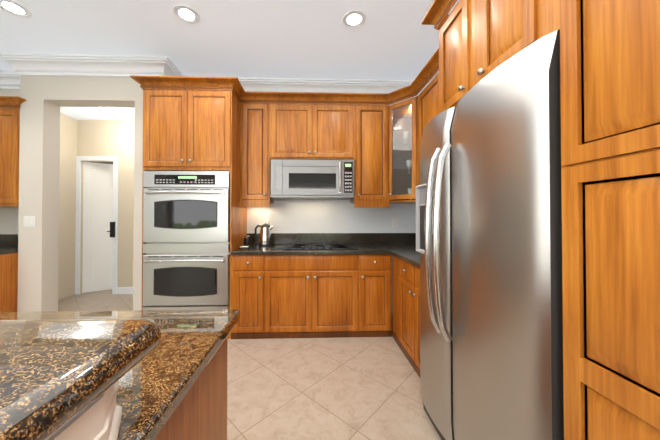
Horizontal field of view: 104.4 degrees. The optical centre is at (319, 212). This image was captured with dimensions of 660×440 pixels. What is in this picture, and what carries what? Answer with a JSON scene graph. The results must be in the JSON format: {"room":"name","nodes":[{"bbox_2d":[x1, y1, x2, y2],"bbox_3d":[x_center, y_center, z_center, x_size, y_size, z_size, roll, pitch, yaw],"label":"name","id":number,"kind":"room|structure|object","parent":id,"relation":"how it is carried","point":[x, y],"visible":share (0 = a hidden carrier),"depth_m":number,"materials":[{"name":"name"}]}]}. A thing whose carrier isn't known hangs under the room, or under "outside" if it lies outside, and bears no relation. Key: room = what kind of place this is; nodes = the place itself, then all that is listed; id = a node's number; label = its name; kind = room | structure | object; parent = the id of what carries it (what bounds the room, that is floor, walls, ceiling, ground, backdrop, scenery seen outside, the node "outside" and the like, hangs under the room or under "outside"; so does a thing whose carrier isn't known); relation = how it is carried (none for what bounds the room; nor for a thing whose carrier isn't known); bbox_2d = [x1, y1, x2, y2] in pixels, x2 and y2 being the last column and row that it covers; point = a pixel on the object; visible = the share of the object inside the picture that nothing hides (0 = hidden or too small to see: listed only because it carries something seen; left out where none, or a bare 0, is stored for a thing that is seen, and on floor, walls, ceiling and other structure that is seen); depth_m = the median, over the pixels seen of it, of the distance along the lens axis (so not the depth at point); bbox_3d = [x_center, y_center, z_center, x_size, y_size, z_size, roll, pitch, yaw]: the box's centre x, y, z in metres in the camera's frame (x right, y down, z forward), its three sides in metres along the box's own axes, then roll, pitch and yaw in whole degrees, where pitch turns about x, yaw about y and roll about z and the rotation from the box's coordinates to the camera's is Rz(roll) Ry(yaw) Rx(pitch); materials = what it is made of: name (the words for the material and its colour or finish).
{"room":"kitchen","nodes":[
{"label":"kitchen","id":0,"kind":"room"},
{"bbox_2d":[0,89,134,299],"bbox_3d":[-3.767,-0.190,3.651,3.730,3.020,1.290,0,-1,-2],"label":"wall","id":1,"kind":"structure","parent":0,"point":[90,131],"depth_m":4.20,"materials":[{"name":"beige paint"}]},
{"bbox_2d":[0,73,19,88],"bbox_3d":[-4.475,-1.618,3.073,2.277,0.174,0.130,0,-1,-2],"label":"crown molding","id":2,"kind":"structure","parent":1,"relation":"attached to","point":[5,82],"depth_m":3.13,"materials":[{"name":"white"}]},
{"bbox_2d":[0,96,25,206],"bbox_3d":[-3.599,-0.665,2.985,0.505,1.186,0.338,0,-1,-2],"label":"upper cabinet","id":3,"kind":"object","parent":1,"relation":"attached to","point":[9,151],"depth_m":2.82,"materials":[{"name":"brown wood"}]},
{"bbox_2d":[75,156,118,294],"bbox_3d":[-3.646,0.196,4.185,0.664,2.260,0.018,0,-1,-2],"label":"door frame","id":4,"kind":"structure","parent":1,"relation":"attached to","point":[79,159],"depth_m":4.18,"materials":[{"name":"white"}]},
{"bbox_2d":[82,162,112,292],"bbox_3d":[-3.724,0.235,4.368,0.416,2.165,0.290,0,-1,-2],"label":"hall door","id":5,"kind":"structure","parent":1,"relation":"in","point":[97,220],"depth_m":4.32,"materials":[{"name":"white wood"}]},
{"bbox_2d":[110,222,115,236],"bbox_3d":[-3.372,0.270,4.162,0.092,0.251,0.024,0,-1,-2],"label":"door handle","id":6,"kind":"object","parent":5,"relation":"attached to","point":[112,229],"visible":0.94,"depth_m":4.15,"materials":[{"name":"black metal"}]},
{"bbox_2d":[117,287,132,293],"bbox_3d":[-2.635,1.271,4.208,1.370,0.110,0.013,0,-1,-2],"label":"baseboard","id":7,"kind":"structure","parent":1,"relation":"attached to","point":[124,290],"depth_m":4.18,"materials":[{"name":"white"}]},
{"bbox_2d":[17,75,157,311],"bbox_3d":[-2.556,-0.197,2.948,1.553,3.020,0.190,0,-1,-2],"label":"wall","id":8,"kind":"structure","parent":0,"point":[46,97],"depth_m":2.86,"materials":[{"name":"beige paint"}]},
{"bbox_2d":[24,216,34,226],"bbox_3d":[-3.207,0.094,2.823,0.120,0.120,0.010,0,-1,-2],"label":"light switch","id":9,"kind":"object","parent":8,"relation":"attached to","point":[29,221],"visible":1,"depth_m":2.82,"materials":[{"name":"white plastic"}]},
{"bbox_2d":[0,53,175,76],"bbox_3d":[-2.552,-1.621,2.822,1.777,0.174,0.132,0,-1,-2],"label":"crown molding","id":10,"kind":"structure","parent":8,"relation":"attached to","point":[75,65],"depth_m":2.82,"materials":[{"name":"white"}]},
{"bbox_2d":[98,107,124,113],"bbox_3d":[-3.034,-1.496,3.723,0.320,0.085,0.320,0,-1,-2],"label":"light","id":11,"kind":"object","parent":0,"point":[114,110],"visible":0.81,"depth_m":3.68,"materials":[{"name":"white"}]},
{"bbox_2d":[0,0,458,79],"bbox_3d":[-1.968,-1.764,0.357,7.120,0.060,10.200,0,-1,-2],"label":"ceiling","id":12,"kind":"structure","parent":0,"point":[318,39],"depth_m":2.47,"materials":[{"name":"white paint"}]},
{"bbox_2d":[0,0,31,17],"bbox_3d":[-2.562,-1.711,2.139,0.209,0.007,0.209,0,-1,-2],"label":"recessed light","id":13,"kind":"object","parent":12,"relation":"in","point":[13,8],"visible":1,"depth_m":2.15,"materials":[{"name":"white"}]},
{"bbox_2d":[173,5,199,23],"bbox_3d":[-1.148,-1.710,2.208,0.209,0.007,0.209,0,-1,-2],"label":"recessed light","id":14,"kind":"object","parent":12,"relation":"in","point":[186,14],"visible":1,"depth_m":2.21,"materials":[{"name":"white"}]},
{"bbox_2d":[342,10,365,28],"bbox_3d":[0.304,-1.709,2.263,0.209,0.007,0.209,0,-1,-2],"label":"recessed light","id":15,"kind":"object","parent":12,"relation":"in","point":[352,19],"visible":1,"depth_m":2.26,"materials":[{"name":"white"}]},
{"bbox_2d":[58,289,441,439],"bbox_3d":[-1.968,1.315,0.325,7.120,0.060,10.200,0,-1,-2],"label":"floor","id":16,"kind":"structure","parent":0,"point":[356,388],"depth_m":1.90,"materials":[{"name":"tile"}]},
{"bbox_2d":[0,252,17,311],"bbox_3d":[-3.684,0.875,2.816,0.685,0.872,0.638,0,-1,-2],"label":"base cabinet","id":17,"kind":"object","parent":16,"relation":"on","point":[8,280],"depth_m":2.75,"materials":[{"name":"brown wood"}]},
{"bbox_2d":[0,234,17,254],"bbox_3d":[-4.173,0.347,2.794,1.665,0.180,0.663,0,-1,-2],"label":"countertop","id":18,"kind":"structure","parent":17,"relation":"on","point":[8,243],"depth_m":3.11,"materials":[{"name":"stone"}]},
{"bbox_2d":[155,336,227,439],"bbox_3d":[-0.965,0.841,-0.401,1.320,0.872,2.678,0,-1,-2],"label":"base cabinet","id":19,"kind":"object","parent":16,"relation":"on","point":[200,413],"depth_m":0.76,"materials":[{"name":"brown wood"}]},
{"bbox_2d":[0,309,239,439],"bbox_3d":[-0.963,0.384,-0.372,1.385,0.040,2.726,0,-1,-2],"label":"countertop","id":20,"kind":"structure","parent":19,"relation":"on","point":[157,383],"depth_m":0.65,"materials":[{"name":"stone"}]},
{"bbox_2d":[49,380,121,439],"bbox_3d":[-0.905,0.303,-0.628,1.284,0.115,2.168,0,-1,-2],"label":"wall","id":21,"kind":"structure","parent":20,"relation":"on","point":[99,418],"depth_m":0.35,"materials":[{"name":"white paint"}]},
{"bbox_2d":[0,318,160,439],"bbox_3d":[-0.937,0.215,-0.625,1.360,0.060,2.215,0,-1,-2],"label":"bar","id":22,"kind":"object","parent":21,"relation":"on","point":[56,375],"visible":1,"depth_m":0.34,"materials":[{"name":"stone"}]},
{"bbox_2d":[142,89,246,338],"bbox_3d":[-1.389,0.015,2.957,0.914,2.594,0.678,0,-1,-2],"label":"tall cabinet","id":23,"kind":"object","parent":16,"relation":"on","point":[191,130],"visible":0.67,"depth_m":2.67,"materials":[{"name":"brown wood"}]},
{"bbox_2d":[143,171,229,309],"bbox_3d":[-1.381,0.297,2.711,0.868,1.477,0.288,0,-1,-2],"label":"double wall oven","id":24,"kind":"object","parent":23,"relation":"in","point":[186,238],"visible":0.96,"depth_m":2.63,"materials":[{"name":"silver metal"}]},
{"bbox_2d":[231,255,266,338],"bbox_3d":[-0.759,0.877,2.982,0.343,0.872,0.648,0,-1,-2],"label":"base cabinet","id":25,"kind":"object","parent":16,"relation":"on","point":[248,272],"depth_m":2.66,"materials":[{"name":"brown wood"}]},
{"bbox_2d":[267,255,358,338],"bbox_3d":[-0.093,0.877,3.003,0.990,0.872,0.648,0,-1,-2],"label":"base cabinet","id":26,"kind":"object","parent":16,"relation":"on","point":[305,296],"depth_m":2.68,"materials":[{"name":"brown wood"}]},
{"bbox_2d":[231,233,415,254],"bbox_3d":[0.239,0.349,3.001,2.338,0.180,0.684,0,-1,-2],"label":"countertop","id":27,"kind":"structure","parent":26,"relation":"on","point":[366,243],"depth_m":3.30,"materials":[{"name":"stone"}]},
{"bbox_2d":[244,235,249,245],"bbox_3d":[-0.878,0.334,3.090,0.072,0.130,0.072,0,-1,-2],"label":"canister","id":28,"kind":"object","parent":27,"relation":"on","point":[246,240],"visible":0.98,"depth_m":3.06,"materials":[{"name":"black plastic"}]},
{"bbox_2d":[254,223,272,245],"bbox_3d":[-0.688,0.264,3.157,0.234,0.273,0.168,0,-1,-2],"label":"kettle","id":29,"kind":"object","parent":27,"relation":"on","point":[265,238],"visible":1,"depth_m":3.10,"materials":[{"name":"silver metal"}]},
{"bbox_2d":[282,244,357,249],"bbox_3d":[-0.005,0.383,2.999,0.810,0.031,0.515,0,-1,-2],"label":"cooktop","id":30,"kind":"object","parent":27,"relation":"in","point":[319,247],"visible":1,"depth_m":2.88,"materials":[{"name":"black glass"}]},
{"bbox_2d":[359,254,391,336],"bbox_3d":[0.578,0.877,3.024,0.353,0.872,0.648,0,-1,-2],"label":"base cabinet","id":31,"kind":"object","parent":16,"relation":"on","point":[375,275],"depth_m":2.70,"materials":[{"name":"brown wood"}]},
{"bbox_2d":[389,236,419,268],"bbox_3d":[1.091,0.341,2.205,0.684,0.180,0.960,0,-1,-2],"label":"countertop","id":32,"kind":"structure","parent":31,"relation":"on","point":[401,246],"depth_m":2.78,"materials":[{"name":"stone"}]},
{"bbox_2d":[392,256,419,377],"bbox_3d":[1.091,0.869,2.227,0.683,0.871,1.014,0,-1,-2],"label":"base cabinet","id":33,"kind":"object","parent":16,"relation":"on","point":[406,309],"visible":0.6,"depth_m":2.27,"materials":[{"name":"brown wood"}]},
{"bbox_2d":[416,30,563,439],"bbox_3d":[1.008,0.362,1.249,0.875,1.864,0.918,0,-1,-2],"label":"refrigerator","id":34,"kind":"object","parent":16,"relation":"on","point":[488,219],"visible":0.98,"depth_m":0.97,"materials":[{"name":"grey metal"}]},
{"bbox_2d":[560,0,659,439],"bbox_3d":[1.106,0.015,0.577,0.757,2.544,0.415,0,-1,-2],"label":"tall cabinet","id":35,"kind":"object","parent":16,"relation":"on","point":[610,107],"visible":0.98,"depth_m":0.63,"materials":[{"name":"brown wood"}]},
{"bbox_2d":[421,0,456,29],"bbox_3d":[1.066,-1.308,0.583,0.837,0.100,2.472,0,-1,-2],"label":"crown molding","id":36,"kind":"structure","parent":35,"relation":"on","point":[436,15],"depth_m":1.66,"materials":[{"name":"brown wood"}]},
{"bbox_2d":[237,98,415,312],"bbox_3d":[-0.247,-0.193,3.386,3.290,3.020,0.100,0,-1,-2],"label":"wall","id":37,"kind":"structure","parent":0,"point":[316,216],"depth_m":3.33,"materials":[{"name":"white paint"}]},
{"bbox_2d":[239,103,273,202],"bbox_3d":[-0.763,-0.703,3.146,0.345,1.155,0.354,0,-1,-2],"label":"upper cabinet","id":38,"kind":"object","parent":37,"relation":"attached to","point":[255,118],"depth_m":2.97,"materials":[{"name":"brown wood"}]},
{"bbox_2d":[264,215,269,223],"bbox_3d":[-0.686,0.085,3.313,0.075,0.120,0.008,0,-1,-2],"label":"electrical outlet","id":39,"kind":"object","parent":37,"relation":"attached to","point":[266,219],"visible":1,"depth_m":3.31,"materials":[{"name":"white plastic"}]},
{"bbox_2d":[176,73,419,97],"bbox_3d":[-0.254,-1.616,3.290,3.070,0.174,0.120,0,-1,-2],"label":"crown molding","id":40,"kind":"structure","parent":37,"relation":"attached to","point":[248,84],"depth_m":3.29,"materials":[{"name":"white paint"}]},
{"bbox_2d":[271,104,354,159],"bbox_3d":[-0.093,-0.958,3.172,0.995,0.645,0.348,0,-1,-2],"label":"upper cabinet","id":41,"kind":"object","parent":37,"relation":"attached to","point":[298,131],"depth_m":3.00,"materials":[{"name":"brown wood"}]},
{"bbox_2d":[130,48,438,104],"bbox_3d":[-0.417,-1.339,2.392,2.980,0.100,1.224,0,-1,-2],"label":"crown molding","id":42,"kind":"structure","parent":41,"relation":"on","point":[428,72],"depth_m":2.83,"materials":[{"name":"brown wood"}]},
{"bbox_2d":[270,159,353,198],"bbox_3d":[-0.091,-0.397,3.111,0.958,0.435,0.460,0,-1,-2],"label":"microwave","id":43,"kind":"object","parent":41,"relation":"attached to","point":[310,179],"visible":1,"depth_m":2.93,"materials":[{"name":"silver metal"}]},
{"bbox_2d":[350,105,388,202],"bbox_3d":[0.609,-0.703,3.189,0.410,1.155,0.354,0,-1,-2],"label":"upper cabinet","id":44,"kind":"object","parent":37,"relation":"attached to","point":[358,135],"depth_m":3.02,"materials":[{"name":"brown wood"}]},
{"bbox_2d":[392,218,397,226],"bbox_3d":[0.989,0.127,3.365,0.075,0.120,0.008,0,-1,-2],"label":"electrical outlet","id":45,"kind":"object","parent":37,"relation":"attached to","point":[394,222],"visible":1,"depth_m":3.36,"materials":[{"name":"white plastic"}]},
{"bbox_2d":[389,96,418,203],"bbox_3d":[1.106,-0.703,3.090,0.600,1.155,0.582,0,-1,-2],"label":"upper cabinet","id":46,"kind":"object","parent":37,"relation":"attached to","point":[403,149],"visible":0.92,"depth_m":3.01,"materials":[{"name":"brown wood"}]},
{"bbox_2d":[420,71,438,92],"bbox_3d":[1.468,-1.657,-0.618,0.112,0.174,8.040,0,-1,-2],"label":"crown molding","id":47,"kind":"structure","parent":37,"relation":"attached to","point":[438,71],"depth_m":3.15,"materials":[{"name":"white"}]},
{"bbox_3d":[1.573,-0.234,-0.579,0.100,3.020,8.140,0,-1,-2],"label":"wall","id":48,"kind":"structure","parent":0,"visible":0},
{"bbox_2d":[418,73,438,184],"bbox_3d":[1.256,-0.711,2.308,0.348,1.155,0.986,0,-1,-2],"label":"upper cabinet","id":49,"kind":"object","parent":48,"relation":"attached to","point":[428,103],"visible":0.17,"depth_m":2.55,"materials":[{"name":"brown wood"}]},
{"bbox_2d":[439,0,559,113],"bbox_3d":[1.124,-0.945,1.266,0.678,0.610,0.936,0,-1,-2],"label":"upper cabinet","id":50,"kind":"object","parent":48,"relation":"attached to","point":[479,40],"visible":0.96,"depth_m":1.27,"materials":[{"name":"brown wood"}]}
]}

